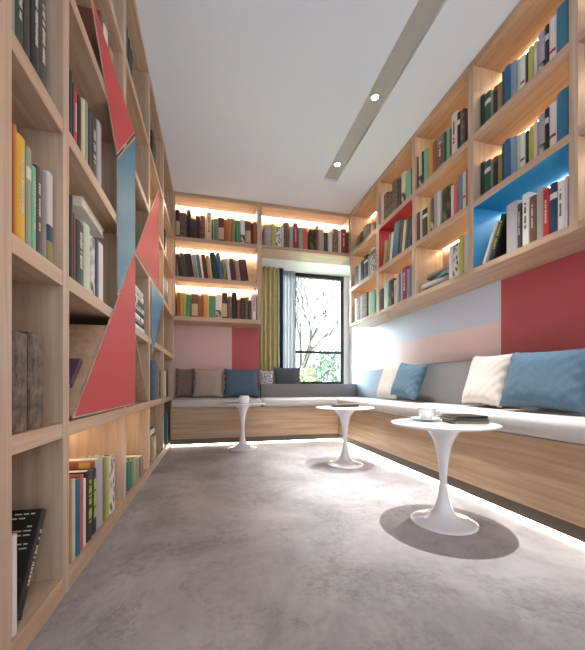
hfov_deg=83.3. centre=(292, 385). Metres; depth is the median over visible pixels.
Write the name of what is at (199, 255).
book
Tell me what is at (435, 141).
book
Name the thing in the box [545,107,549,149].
book
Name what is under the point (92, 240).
book
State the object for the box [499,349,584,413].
throw pillow
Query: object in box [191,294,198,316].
book
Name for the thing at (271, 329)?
curtain
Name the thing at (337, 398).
seat cushion
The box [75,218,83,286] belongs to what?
book
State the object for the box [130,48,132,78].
book
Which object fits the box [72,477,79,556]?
book
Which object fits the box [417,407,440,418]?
tea cup
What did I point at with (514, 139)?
book
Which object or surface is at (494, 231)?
book
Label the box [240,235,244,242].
print
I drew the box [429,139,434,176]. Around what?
book
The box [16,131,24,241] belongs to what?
book
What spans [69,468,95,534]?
book
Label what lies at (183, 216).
book
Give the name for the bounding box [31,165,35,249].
book
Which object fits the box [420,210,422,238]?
book
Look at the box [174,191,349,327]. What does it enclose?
bookcase
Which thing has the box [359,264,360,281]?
book
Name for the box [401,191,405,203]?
print
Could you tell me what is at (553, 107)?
book
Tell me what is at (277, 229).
book
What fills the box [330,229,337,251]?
book
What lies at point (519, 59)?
book
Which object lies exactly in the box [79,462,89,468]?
label
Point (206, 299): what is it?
book
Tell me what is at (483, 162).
book
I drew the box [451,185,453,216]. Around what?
book
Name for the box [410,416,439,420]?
saucer
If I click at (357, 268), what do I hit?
book
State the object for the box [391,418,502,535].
table
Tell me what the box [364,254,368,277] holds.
book
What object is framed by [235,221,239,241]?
book
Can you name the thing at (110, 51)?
book
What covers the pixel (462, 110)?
book
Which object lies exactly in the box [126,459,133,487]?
book
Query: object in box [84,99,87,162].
book
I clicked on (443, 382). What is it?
pad
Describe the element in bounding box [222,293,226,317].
book
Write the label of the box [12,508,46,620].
book
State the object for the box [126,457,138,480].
book
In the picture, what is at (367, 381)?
throw pillow
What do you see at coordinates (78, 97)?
book
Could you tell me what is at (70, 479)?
book
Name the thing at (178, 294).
book
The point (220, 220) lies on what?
book
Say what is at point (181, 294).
book
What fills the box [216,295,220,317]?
book
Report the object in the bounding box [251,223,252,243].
book
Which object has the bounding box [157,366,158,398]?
book
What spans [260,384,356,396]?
pad
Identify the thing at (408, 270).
book
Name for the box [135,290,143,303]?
book
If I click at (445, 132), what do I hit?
book
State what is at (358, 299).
book
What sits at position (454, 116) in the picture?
book
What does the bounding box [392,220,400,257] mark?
book
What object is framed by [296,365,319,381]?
shrub
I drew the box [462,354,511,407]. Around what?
throw pillow
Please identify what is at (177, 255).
book
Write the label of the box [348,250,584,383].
wall
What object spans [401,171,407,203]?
book
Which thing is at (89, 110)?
book
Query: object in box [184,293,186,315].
book
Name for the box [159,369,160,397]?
book
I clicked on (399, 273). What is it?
book
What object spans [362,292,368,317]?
book
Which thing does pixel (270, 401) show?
seat cushion
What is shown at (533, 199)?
book
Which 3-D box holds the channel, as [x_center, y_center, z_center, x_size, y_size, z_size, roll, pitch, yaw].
[1.006,-2.282,1.188,0.167,0.032,5.039,0,0,-14]
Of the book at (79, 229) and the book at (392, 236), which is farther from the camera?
the book at (392, 236)
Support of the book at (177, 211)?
on the bookcase at (263, 214)
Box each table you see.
[219,402,265,451]
[316,406,374,468]
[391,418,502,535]
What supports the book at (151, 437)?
on the bookcase at (108, 409)
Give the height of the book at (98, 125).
0.279 m
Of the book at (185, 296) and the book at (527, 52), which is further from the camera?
the book at (185, 296)
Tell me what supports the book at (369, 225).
on the bookcase at (521, 28)
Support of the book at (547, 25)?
on the bookcase at (521, 28)
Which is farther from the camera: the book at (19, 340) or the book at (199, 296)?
the book at (199, 296)
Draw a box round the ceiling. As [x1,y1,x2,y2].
[135,0,519,213]
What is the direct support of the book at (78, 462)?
on the bookcase at (108, 409)
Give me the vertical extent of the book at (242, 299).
0.262 m
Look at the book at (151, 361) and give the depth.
2.53 m
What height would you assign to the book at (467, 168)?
0.276 m
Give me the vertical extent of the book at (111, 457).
0.258 m
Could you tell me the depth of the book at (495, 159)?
2.16 m
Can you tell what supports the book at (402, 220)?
on the bookcase at (521, 28)
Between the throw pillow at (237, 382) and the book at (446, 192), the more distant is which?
the throw pillow at (237, 382)
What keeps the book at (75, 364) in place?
on the bookcase at (108, 409)
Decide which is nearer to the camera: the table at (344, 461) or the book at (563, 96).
the book at (563, 96)
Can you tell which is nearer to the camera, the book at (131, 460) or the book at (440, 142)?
the book at (131, 460)
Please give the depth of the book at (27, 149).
0.83 m
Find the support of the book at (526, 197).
on the bookcase at (521, 28)
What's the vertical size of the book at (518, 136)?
0.243 m
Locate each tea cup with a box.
[239,396,248,402]
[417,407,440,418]
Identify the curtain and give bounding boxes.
[259,266,282,383]
[283,270,295,367]
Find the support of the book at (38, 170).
on the bookcase at (108, 409)
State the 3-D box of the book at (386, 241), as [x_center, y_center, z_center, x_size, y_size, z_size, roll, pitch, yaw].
[1.072,-1.406,3.494,0.195,0.251,0.101,0,0,-14]
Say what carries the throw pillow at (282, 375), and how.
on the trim
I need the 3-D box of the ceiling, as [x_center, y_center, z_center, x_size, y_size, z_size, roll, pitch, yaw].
[0.239,-2.368,1.781,3.200,0.200,6.550,0,0,-14]
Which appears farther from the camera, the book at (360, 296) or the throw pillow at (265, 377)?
the throw pillow at (265, 377)
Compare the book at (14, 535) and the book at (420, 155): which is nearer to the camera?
the book at (14, 535)
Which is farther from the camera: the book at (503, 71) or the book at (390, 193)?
the book at (390, 193)
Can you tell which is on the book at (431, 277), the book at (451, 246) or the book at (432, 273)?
the book at (432, 273)
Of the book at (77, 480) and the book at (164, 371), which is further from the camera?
the book at (164, 371)
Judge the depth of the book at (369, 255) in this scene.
3.83 m
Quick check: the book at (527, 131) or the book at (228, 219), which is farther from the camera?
the book at (228, 219)
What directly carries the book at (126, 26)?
on the bookcase at (108, 409)
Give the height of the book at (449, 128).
0.255 m
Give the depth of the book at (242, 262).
4.03 m
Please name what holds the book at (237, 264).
on the bookcase at (263, 214)
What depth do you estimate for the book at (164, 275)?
3.24 m
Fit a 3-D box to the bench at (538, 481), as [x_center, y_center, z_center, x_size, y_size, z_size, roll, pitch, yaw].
[1.391,0.446,1.730,0.600,0.408,4.711,0,0,-14]
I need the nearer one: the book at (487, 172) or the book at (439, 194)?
the book at (487, 172)
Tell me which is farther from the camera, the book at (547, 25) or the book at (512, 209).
the book at (512, 209)
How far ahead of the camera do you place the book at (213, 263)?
3.95 m
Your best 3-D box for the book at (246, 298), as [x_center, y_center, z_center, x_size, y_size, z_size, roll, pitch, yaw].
[-0.582,-0.949,4.120,0.042,0.269,0.163,0,0,-14]
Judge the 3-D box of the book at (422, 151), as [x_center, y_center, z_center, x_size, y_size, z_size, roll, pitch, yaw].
[1.213,-1.892,2.885,0.170,0.293,0.019,0,0,-14]
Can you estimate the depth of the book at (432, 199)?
2.72 m
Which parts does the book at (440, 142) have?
spine panel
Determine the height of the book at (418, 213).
0.253 m
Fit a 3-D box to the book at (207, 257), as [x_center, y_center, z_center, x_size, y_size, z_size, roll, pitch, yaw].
[-1.016,-1.419,4.011,0.075,0.276,0.161,0,0,-14]
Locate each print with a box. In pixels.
[216,310,220,316]
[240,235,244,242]
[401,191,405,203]
[431,219,433,230]
[538,59,544,70]
[538,142,544,154]
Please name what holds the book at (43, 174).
on the bookcase at (108, 409)
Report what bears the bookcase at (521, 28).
attached to the wall at (541, 308)
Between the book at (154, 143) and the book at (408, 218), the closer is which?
the book at (154, 143)
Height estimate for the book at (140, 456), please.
0.125 m
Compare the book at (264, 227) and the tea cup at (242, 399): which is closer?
the tea cup at (242, 399)
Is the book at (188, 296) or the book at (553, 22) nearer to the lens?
the book at (553, 22)
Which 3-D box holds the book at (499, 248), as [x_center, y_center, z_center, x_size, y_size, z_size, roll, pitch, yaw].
[1.395,-0.948,2.125,0.181,0.267,0.125,0,0,-14]
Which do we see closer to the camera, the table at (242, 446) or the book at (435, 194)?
the book at (435, 194)
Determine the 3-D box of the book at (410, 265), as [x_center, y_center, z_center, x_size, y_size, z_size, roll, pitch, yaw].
[1.168,-0.963,3.049,0.164,0.296,0.038,0,0,-14]
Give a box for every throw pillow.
[176,368,193,396]
[192,368,222,397]
[223,369,258,397]
[259,370,272,390]
[274,367,300,383]
[377,365,398,398]
[391,363,427,400]
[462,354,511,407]
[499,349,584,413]
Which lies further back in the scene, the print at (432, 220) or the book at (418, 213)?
the book at (418, 213)
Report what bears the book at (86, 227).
on the bookcase at (108, 409)
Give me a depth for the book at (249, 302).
4.05 m
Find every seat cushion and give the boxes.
[171,397,261,407]
[258,397,337,406]
[328,397,366,399]
[338,398,584,444]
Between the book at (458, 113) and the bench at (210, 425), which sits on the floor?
the bench at (210, 425)
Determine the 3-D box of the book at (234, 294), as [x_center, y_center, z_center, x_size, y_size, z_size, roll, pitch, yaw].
[-0.726,-0.977,4.082,0.051,0.325,0.160,0,0,-14]
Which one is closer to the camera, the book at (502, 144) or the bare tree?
the book at (502, 144)
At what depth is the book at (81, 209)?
1.27 m
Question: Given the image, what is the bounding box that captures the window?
[295,273,343,383]
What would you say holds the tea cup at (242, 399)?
on the table at (242, 446)
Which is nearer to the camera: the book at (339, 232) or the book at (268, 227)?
the book at (268, 227)
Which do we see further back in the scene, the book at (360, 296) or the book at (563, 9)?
the book at (360, 296)
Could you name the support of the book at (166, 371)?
on the bookcase at (108, 409)
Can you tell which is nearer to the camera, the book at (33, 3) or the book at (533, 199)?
the book at (33, 3)
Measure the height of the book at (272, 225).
0.280 m
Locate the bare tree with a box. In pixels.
[296,278,338,375]
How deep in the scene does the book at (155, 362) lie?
2.69 m
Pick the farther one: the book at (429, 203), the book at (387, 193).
the book at (387, 193)
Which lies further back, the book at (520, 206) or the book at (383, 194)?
the book at (383, 194)
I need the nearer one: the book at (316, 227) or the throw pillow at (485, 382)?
the throw pillow at (485, 382)
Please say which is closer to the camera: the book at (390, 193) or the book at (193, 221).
the book at (390, 193)
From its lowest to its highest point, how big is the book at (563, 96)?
0.292 m
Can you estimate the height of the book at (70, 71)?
0.224 m
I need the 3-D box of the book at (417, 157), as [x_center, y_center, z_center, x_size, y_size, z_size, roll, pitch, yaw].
[1.195,-1.895,2.957,0.168,0.299,0.004,0,0,-14]
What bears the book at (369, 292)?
on the bookcase at (521, 28)
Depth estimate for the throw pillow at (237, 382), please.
4.09 m
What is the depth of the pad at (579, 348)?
1.85 m
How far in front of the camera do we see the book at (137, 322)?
2.12 m
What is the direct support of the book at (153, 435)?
on the bookcase at (108, 409)
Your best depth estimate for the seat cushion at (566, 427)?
1.72 m
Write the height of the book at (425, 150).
0.292 m
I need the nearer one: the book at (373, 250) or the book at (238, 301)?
the book at (373, 250)
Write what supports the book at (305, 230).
on the bookcase at (263, 214)
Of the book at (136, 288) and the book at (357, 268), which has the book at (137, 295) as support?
the book at (136, 288)
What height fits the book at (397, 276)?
0.276 m
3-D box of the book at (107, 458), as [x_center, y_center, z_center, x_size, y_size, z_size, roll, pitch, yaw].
[-0.902,0.455,1.455,0.160,0.267,0.033,0,0,-14]
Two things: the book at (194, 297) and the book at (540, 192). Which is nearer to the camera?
the book at (540, 192)
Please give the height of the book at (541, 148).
0.261 m
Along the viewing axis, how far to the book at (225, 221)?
3.98 m
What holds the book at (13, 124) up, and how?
on the bookcase at (108, 409)
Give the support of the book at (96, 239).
on the bookcase at (108, 409)
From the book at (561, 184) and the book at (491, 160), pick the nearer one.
the book at (561, 184)
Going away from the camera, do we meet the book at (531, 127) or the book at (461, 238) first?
the book at (531, 127)
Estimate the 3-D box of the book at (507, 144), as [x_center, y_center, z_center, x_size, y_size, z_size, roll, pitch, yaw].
[1.444,-1.419,2.103,0.185,0.276,0.042,0,0,-14]
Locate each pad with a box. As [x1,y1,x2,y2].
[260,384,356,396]
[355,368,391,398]
[393,351,559,411]
[560,348,584,413]
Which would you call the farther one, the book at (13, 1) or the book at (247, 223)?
the book at (247, 223)
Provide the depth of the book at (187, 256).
3.88 m
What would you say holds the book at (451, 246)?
on the bookcase at (521, 28)
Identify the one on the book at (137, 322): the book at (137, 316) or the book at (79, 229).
the book at (137, 316)
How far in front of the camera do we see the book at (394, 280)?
3.30 m
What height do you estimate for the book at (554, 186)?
0.268 m
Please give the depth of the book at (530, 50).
1.92 m
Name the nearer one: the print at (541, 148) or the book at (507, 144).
the print at (541, 148)
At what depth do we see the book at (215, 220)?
3.95 m
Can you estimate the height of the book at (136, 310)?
0.026 m
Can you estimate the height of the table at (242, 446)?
0.474 m
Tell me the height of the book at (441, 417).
0.011 m
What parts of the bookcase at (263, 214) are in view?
shelf, shelf, shelf, panel, panel, shelf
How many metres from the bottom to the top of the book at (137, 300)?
0.040 m
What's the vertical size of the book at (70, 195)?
0.279 m
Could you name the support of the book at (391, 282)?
on the bookcase at (521, 28)
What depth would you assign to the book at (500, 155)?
2.13 m
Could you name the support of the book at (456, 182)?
on the bookcase at (521, 28)
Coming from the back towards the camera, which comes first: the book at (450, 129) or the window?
the window
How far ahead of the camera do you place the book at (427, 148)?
2.80 m
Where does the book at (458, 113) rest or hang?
on the bookcase at (521, 28)
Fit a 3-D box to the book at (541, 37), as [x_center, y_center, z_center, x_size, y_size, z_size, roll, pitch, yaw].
[1.490,-1.876,1.885,0.166,0.261,0.040,0,0,-14]
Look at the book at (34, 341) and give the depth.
0.86 m
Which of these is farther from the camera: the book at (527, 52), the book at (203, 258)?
the book at (203, 258)
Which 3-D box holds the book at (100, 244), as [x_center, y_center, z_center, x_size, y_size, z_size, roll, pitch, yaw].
[-0.891,-0.475,1.373,0.170,0.248,0.055,0,0,-14]
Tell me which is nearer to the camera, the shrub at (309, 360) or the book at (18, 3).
the book at (18, 3)
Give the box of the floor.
[26,439,584,649]
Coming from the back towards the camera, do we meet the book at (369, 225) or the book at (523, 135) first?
the book at (369, 225)
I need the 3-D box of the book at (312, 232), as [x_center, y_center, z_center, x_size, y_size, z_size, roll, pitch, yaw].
[0.246,-1.882,4.315,0.080,0.273,0.156,0,0,-14]
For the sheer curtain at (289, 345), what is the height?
1.770 m
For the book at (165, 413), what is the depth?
3.29 m
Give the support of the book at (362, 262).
on the bookcase at (521, 28)
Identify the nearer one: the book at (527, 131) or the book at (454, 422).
the book at (454, 422)
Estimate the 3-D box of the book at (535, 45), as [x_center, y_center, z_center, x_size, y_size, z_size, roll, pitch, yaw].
[1.481,-1.866,1.920,0.165,0.240,0.023,0,0,-14]
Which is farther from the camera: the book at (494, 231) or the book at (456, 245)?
the book at (456, 245)
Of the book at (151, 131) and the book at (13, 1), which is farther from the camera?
the book at (151, 131)
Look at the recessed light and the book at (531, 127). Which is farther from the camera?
the recessed light
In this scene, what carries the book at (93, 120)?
on the bookcase at (108, 409)
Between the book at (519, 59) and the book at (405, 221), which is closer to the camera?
the book at (519, 59)
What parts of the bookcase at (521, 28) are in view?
shelf, shelf, shelf, shelf, shelf, shelf, shelf, shelf, shelf, panel, shelf, shelf, shelf, shelf, shelf, shelf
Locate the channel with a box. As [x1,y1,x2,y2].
[323,0,446,180]
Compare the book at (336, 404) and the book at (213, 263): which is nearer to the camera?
the book at (336, 404)
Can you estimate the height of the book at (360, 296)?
0.287 m
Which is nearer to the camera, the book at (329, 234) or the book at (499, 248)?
the book at (499, 248)
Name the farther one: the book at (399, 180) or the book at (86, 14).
the book at (399, 180)
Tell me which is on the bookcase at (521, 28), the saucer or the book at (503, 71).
the book at (503, 71)
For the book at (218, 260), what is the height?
0.324 m
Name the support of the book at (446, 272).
on the book at (429, 284)
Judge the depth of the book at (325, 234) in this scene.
4.28 m
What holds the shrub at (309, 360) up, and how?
on the ground
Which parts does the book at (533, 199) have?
spine panel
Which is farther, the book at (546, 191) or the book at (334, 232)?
the book at (334, 232)
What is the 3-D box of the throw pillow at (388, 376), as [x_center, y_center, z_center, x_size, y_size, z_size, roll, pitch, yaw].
[1.057,-0.044,3.536,0.178,0.380,0.420,0,0,-12]
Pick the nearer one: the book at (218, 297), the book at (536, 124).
the book at (536, 124)
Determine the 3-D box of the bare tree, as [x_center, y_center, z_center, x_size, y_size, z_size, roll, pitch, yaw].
[1.242,-1.927,11.119,4.404,5.758,4.282,0,0,-42]
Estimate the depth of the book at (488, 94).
2.22 m
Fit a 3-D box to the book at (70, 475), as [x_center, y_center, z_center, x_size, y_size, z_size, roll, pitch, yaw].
[-0.839,0.454,1.163,0.174,0.268,0.023,0,0,-14]
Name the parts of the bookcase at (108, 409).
shelf, shelf, shelf, shelf, slanted shelf, shelf, shelf, shelf, shelf, shelf, shelf, triangle panel, triangle panel, triangle panel, shelf, shelf, shelf, shelf, shelf, shelf, triangle panel, shelf, shelf, shelf, shelf, shelf, triangle panel, shelf, shelf, shelf, shelf, shelf, shelf, shelf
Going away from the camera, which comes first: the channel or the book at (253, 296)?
the channel
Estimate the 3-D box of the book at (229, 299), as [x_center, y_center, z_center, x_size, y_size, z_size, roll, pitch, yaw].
[-0.783,-0.948,4.081,0.051,0.267,0.183,0,0,-14]
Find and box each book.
[12,0,14,33]
[12,123,15,234]
[12,331,26,433]
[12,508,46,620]
[12,533,16,636]
[15,0,22,47]
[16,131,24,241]
[17,331,42,429]
[23,0,29,59]
[25,145,30,246]
[30,0,37,74]
[31,164,40,253]
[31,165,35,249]
[38,0,45,88]
[41,170,45,257]
[43,170,52,262]
[69,70,71,134]
[69,194,72,278]
[69,358,82,387]
[69,456,102,528]
[69,468,91,542]
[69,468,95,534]
[69,474,82,550]
[69,478,71,563]
[72,83,73,137]
[72,195,103,237]
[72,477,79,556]
[72,478,74,560]
[73,213,74,279]
[74,87,76,143]
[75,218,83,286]
[77,5,102,76]
[77,94,80,150]
[80,97,84,157]
[80,221,89,290]
[81,455,114,514]
[83,478,85,546]
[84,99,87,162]
[88,108,90,167]
[90,235,94,294]
[91,111,95,176]
[93,237,98,297]
[96,119,100,185]
[99,242,102,300]
[103,23,107,79]
[103,457,108,517]
[103,458,105,521]
[108,47,112,61]
[126,26,127,59]
[126,454,142,476]
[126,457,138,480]
[126,458,135,483]
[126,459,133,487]
[126,460,129,491]
[128,37,129,67]
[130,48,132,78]
[135,285,142,297]
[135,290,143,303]
[135,296,143,310]
[135,302,143,315]
[135,308,143,319]
[135,312,143,323]
[135,318,144,329]
[150,130,153,158]
[150,360,153,399]
[150,427,154,435]
[150,436,152,461]
[152,360,156,399]
[153,435,154,459]
[154,143,155,165]
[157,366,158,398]
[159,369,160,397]
[164,229,166,254]
[164,275,165,300]
[164,371,165,396]
[164,412,166,443]
[166,280,167,304]
[166,371,167,396]
[176,210,179,235]
[176,254,182,275]
[177,293,179,315]
[180,213,186,236]
[180,253,186,276]
[180,293,183,315]
[184,253,193,276]
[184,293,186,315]
[187,210,190,237]
[187,295,190,316]
[191,219,195,237]
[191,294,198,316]
[192,254,197,277]
[196,216,199,237]
[196,254,201,277]
[199,255,203,277]
[199,296,200,316]
[200,216,204,238]
[201,254,207,277]
[201,294,203,316]
[204,294,208,316]
[206,256,211,278]
[207,213,210,239]
[209,296,214,317]
[210,252,218,278]
[214,219,217,239]
[216,253,222,278]
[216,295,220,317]
[218,218,223,240]
[221,259,226,279]
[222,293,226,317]
[224,220,226,240]
[225,258,230,279]
[227,218,230,241]
[227,296,231,317]
[229,258,235,279]
[231,218,234,241]
[232,292,236,318]
[234,259,237,279]
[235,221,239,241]
[236,260,240,280]
[237,300,240,318]
[238,259,248,280]
[240,219,244,242]
[240,298,243,318]
[244,297,247,318]
[245,221,250,243]
[248,300,250,318]
[250,294,255,319]
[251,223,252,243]
[253,222,255,243]
[262,226,265,244]
[265,225,270,245]
[271,224,274,245]
[275,226,280,246]
[281,227,283,246]
[282,222,288,246]
[289,227,292,247]
[292,223,297,247]
[298,227,302,248]
[303,228,307,248]
[308,229,315,249]
[315,226,318,249]
[319,230,323,250]
[324,233,327,250]
[328,233,331,251]
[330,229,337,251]
[330,405,358,406]
[331,403,358,405]
[338,231,340,252]
[340,229,345,252]
[346,233,347,252]
[355,265,358,284]
[356,298,359,320]
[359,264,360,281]
[360,231,362,242]
[360,296,361,318]
[361,260,363,280]
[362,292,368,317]
[363,224,367,239]
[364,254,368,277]
[368,223,371,235]
[368,247,375,254]
[368,255,370,275]
[369,292,370,314]
[370,253,375,273]
[371,289,375,313]
[381,193,385,222]
[381,288,383,309]
[383,240,388,264]
[384,192,389,219]
[384,280,388,307]
[387,233,391,261]
[388,191,391,215]
[389,278,395,305]
[390,232,393,259]
[392,178,399,211]
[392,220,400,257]
[394,280,395,303]
[396,275,398,302]
[398,178,400,206]
[399,219,405,253]
[399,273,400,301]
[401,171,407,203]
[402,219,406,251]
[402,266,409,299]
[405,216,410,248]
[406,168,411,198]
[407,268,409,297]
[408,217,411,246]
[410,265,411,296]
[417,157,418,187]
[417,212,419,240]
[419,153,421,185]
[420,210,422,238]
[421,274,448,289]
[422,151,423,182]
[422,207,426,236]
[424,148,426,181]
[426,265,448,277]
[427,148,428,178]
[427,202,430,233]
[427,268,448,280]
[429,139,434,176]
[430,270,448,281]
[431,198,433,230]
[433,140,436,172]
[434,192,437,228]
[437,133,443,168]
[437,191,441,226]
[439,416,488,420]
[441,414,487,418]
[441,419,489,423]
[442,183,453,222]
[444,131,446,161]
[447,127,451,158]
[449,245,452,278]
[450,129,451,155]
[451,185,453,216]
[452,110,458,153]
[453,242,458,276]
[454,181,457,214]
[457,111,460,149]
[458,173,462,211]
[459,235,463,274]
[460,109,463,146]
[463,171,465,207]
[464,108,467,142]
[464,233,467,271]
[466,168,467,205]
[481,93,484,125]
[481,161,485,195]
[482,220,499,263]
[484,159,492,192]
[485,90,491,122]
[490,214,506,259]
[491,90,493,116]
[491,160,492,187]
[493,155,497,186]
[494,85,497,113]
[498,81,501,109]
[498,154,501,182]
[502,71,503,105]
[502,144,503,180]
[504,63,510,103]
[504,138,511,178]
[507,200,522,252]
[511,60,517,96]
[511,135,517,173]
[517,135,519,169]
[518,59,519,90]
[518,203,522,247]
[520,54,525,88]
[520,131,525,167]
[523,192,536,245]
[526,52,527,82]
[526,130,528,163]
[528,45,532,80]
[529,125,532,161]
[530,194,536,242]
[533,40,537,75]
[533,121,538,158]
[537,187,547,239]
[538,29,544,70]
[538,112,544,154]
[544,188,549,235]
[545,24,548,64]
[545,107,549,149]
[549,15,556,60]
[549,101,556,146]
[550,181,558,233]
[557,0,568,52]
[557,86,568,141]
[558,179,564,229]
[565,176,568,226]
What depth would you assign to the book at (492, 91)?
2.19 m
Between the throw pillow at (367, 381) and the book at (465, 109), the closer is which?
the book at (465, 109)
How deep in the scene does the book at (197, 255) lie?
3.90 m
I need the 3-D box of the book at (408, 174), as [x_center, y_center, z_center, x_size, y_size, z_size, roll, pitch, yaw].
[1.160,-1.874,3.083,0.167,0.257,0.078,0,0,-14]
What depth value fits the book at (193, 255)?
3.90 m
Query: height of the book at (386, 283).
0.289 m
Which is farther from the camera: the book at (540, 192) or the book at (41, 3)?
the book at (540, 192)
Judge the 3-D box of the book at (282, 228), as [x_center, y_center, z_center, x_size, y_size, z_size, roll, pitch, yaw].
[-0.145,-1.871,4.228,0.027,0.251,0.175,0,0,-14]
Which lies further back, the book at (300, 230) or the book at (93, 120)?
the book at (300, 230)
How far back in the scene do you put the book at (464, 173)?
2.38 m
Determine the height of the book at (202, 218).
0.279 m
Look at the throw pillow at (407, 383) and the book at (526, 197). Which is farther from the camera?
the throw pillow at (407, 383)
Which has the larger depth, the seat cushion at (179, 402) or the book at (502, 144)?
the seat cushion at (179, 402)
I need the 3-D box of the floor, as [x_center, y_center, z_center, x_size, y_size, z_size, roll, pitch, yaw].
[0.239,0.710,1.781,3.200,0.120,6.550,0,0,-14]
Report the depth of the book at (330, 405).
2.71 m
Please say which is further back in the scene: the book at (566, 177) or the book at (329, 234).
the book at (329, 234)
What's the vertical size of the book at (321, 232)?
0.278 m
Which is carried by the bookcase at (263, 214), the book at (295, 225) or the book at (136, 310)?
the book at (295, 225)
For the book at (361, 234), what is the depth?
4.17 m
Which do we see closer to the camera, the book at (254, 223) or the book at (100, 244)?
the book at (100, 244)
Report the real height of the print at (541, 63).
0.081 m
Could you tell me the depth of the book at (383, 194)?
3.53 m
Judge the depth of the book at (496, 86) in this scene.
2.17 m
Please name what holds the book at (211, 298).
on the bookcase at (263, 214)
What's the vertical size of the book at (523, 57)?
0.238 m
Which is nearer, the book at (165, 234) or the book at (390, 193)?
the book at (165, 234)
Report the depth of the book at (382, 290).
3.53 m
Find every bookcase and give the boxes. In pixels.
[0,0,173,649]
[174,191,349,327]
[350,0,584,327]
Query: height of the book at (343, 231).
0.316 m
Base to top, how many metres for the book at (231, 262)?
0.270 m
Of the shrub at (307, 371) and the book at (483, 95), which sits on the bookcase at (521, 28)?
the book at (483, 95)
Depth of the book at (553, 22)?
1.80 m
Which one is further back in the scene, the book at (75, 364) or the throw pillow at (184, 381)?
the throw pillow at (184, 381)
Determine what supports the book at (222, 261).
on the bookcase at (263, 214)
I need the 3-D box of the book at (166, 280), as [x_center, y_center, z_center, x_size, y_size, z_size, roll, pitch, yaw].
[-1.357,-0.939,3.333,0.169,0.248,0.133,0,0,-14]
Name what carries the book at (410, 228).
on the bookcase at (521, 28)
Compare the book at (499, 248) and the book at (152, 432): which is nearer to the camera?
the book at (499, 248)
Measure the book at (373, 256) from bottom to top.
0.219 m
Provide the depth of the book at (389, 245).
3.39 m
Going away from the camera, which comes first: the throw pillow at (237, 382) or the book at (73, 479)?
the book at (73, 479)
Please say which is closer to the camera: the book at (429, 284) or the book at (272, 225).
the book at (429, 284)
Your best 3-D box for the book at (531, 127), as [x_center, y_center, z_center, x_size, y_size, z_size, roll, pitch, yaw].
[1.484,-1.400,1.949,0.182,0.238,0.027,0,0,-14]
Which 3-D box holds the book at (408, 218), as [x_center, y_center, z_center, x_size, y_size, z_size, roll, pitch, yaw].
[1.156,-1.426,3.102,0.173,0.290,0.094,0,0,-14]
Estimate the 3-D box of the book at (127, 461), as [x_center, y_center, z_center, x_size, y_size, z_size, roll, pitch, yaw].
[-0.990,0.506,1.835,0.149,0.164,0.057,0,0,-14]
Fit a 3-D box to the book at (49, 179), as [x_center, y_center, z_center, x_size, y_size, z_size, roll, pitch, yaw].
[-0.776,-0.481,0.930,0.164,0.260,0.032,0,0,-14]
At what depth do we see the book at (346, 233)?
4.35 m
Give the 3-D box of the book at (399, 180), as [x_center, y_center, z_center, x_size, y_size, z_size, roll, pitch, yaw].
[1.123,-1.878,3.230,0.171,0.265,0.057,0,0,-14]
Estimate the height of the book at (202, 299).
0.273 m
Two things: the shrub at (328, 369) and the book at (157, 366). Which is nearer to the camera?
the book at (157, 366)
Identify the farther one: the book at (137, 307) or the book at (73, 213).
the book at (137, 307)
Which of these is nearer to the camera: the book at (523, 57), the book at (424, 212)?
the book at (523, 57)
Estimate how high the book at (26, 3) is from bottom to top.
0.286 m
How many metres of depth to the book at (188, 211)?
3.88 m
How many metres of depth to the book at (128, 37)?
1.85 m
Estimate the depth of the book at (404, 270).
3.12 m
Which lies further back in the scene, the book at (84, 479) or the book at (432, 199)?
the book at (432, 199)
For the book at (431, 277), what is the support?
on the book at (446, 272)
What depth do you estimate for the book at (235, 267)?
4.01 m
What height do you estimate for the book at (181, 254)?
0.283 m
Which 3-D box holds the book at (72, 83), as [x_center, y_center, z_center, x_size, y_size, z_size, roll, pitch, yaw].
[-0.821,-0.913,1.081,0.180,0.197,0.007,0,0,-14]
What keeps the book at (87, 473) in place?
on the bookcase at (108, 409)
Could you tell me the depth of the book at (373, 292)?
3.73 m
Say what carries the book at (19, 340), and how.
on the bookcase at (108, 409)
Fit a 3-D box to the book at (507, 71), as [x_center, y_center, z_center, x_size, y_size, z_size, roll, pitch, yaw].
[1.452,-1.884,2.105,0.200,0.276,0.042,0,0,-14]
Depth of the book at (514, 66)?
2.03 m
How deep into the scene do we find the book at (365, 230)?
4.05 m
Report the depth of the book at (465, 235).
2.36 m
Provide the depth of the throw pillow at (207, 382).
4.00 m
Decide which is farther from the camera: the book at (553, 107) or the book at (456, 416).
the book at (553, 107)
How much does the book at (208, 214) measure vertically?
0.325 m
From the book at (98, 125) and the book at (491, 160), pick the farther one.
the book at (491, 160)
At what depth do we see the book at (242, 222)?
4.03 m
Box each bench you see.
[171,406,337,445]
[338,410,584,544]
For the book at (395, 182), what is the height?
0.309 m
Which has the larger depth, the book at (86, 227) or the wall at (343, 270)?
the wall at (343, 270)
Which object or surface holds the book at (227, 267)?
on the bookcase at (263, 214)
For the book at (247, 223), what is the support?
on the bookcase at (263, 214)
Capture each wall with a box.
[174,322,258,398]
[259,257,349,391]
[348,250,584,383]
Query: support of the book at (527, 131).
on the bookcase at (521, 28)
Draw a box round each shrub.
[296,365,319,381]
[304,344,338,381]
[305,348,338,381]
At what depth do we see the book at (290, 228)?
4.17 m
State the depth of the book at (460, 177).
2.42 m
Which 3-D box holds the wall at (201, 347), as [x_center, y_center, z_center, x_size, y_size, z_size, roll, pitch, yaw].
[-1.174,-0.809,4.501,1.350,2.918,0.599,0,0,-14]
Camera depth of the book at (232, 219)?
4.00 m
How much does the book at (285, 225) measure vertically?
0.316 m
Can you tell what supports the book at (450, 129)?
on the bookcase at (521, 28)
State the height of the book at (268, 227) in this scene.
0.255 m
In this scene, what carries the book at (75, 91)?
on the bookcase at (108, 409)
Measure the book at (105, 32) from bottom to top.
0.294 m

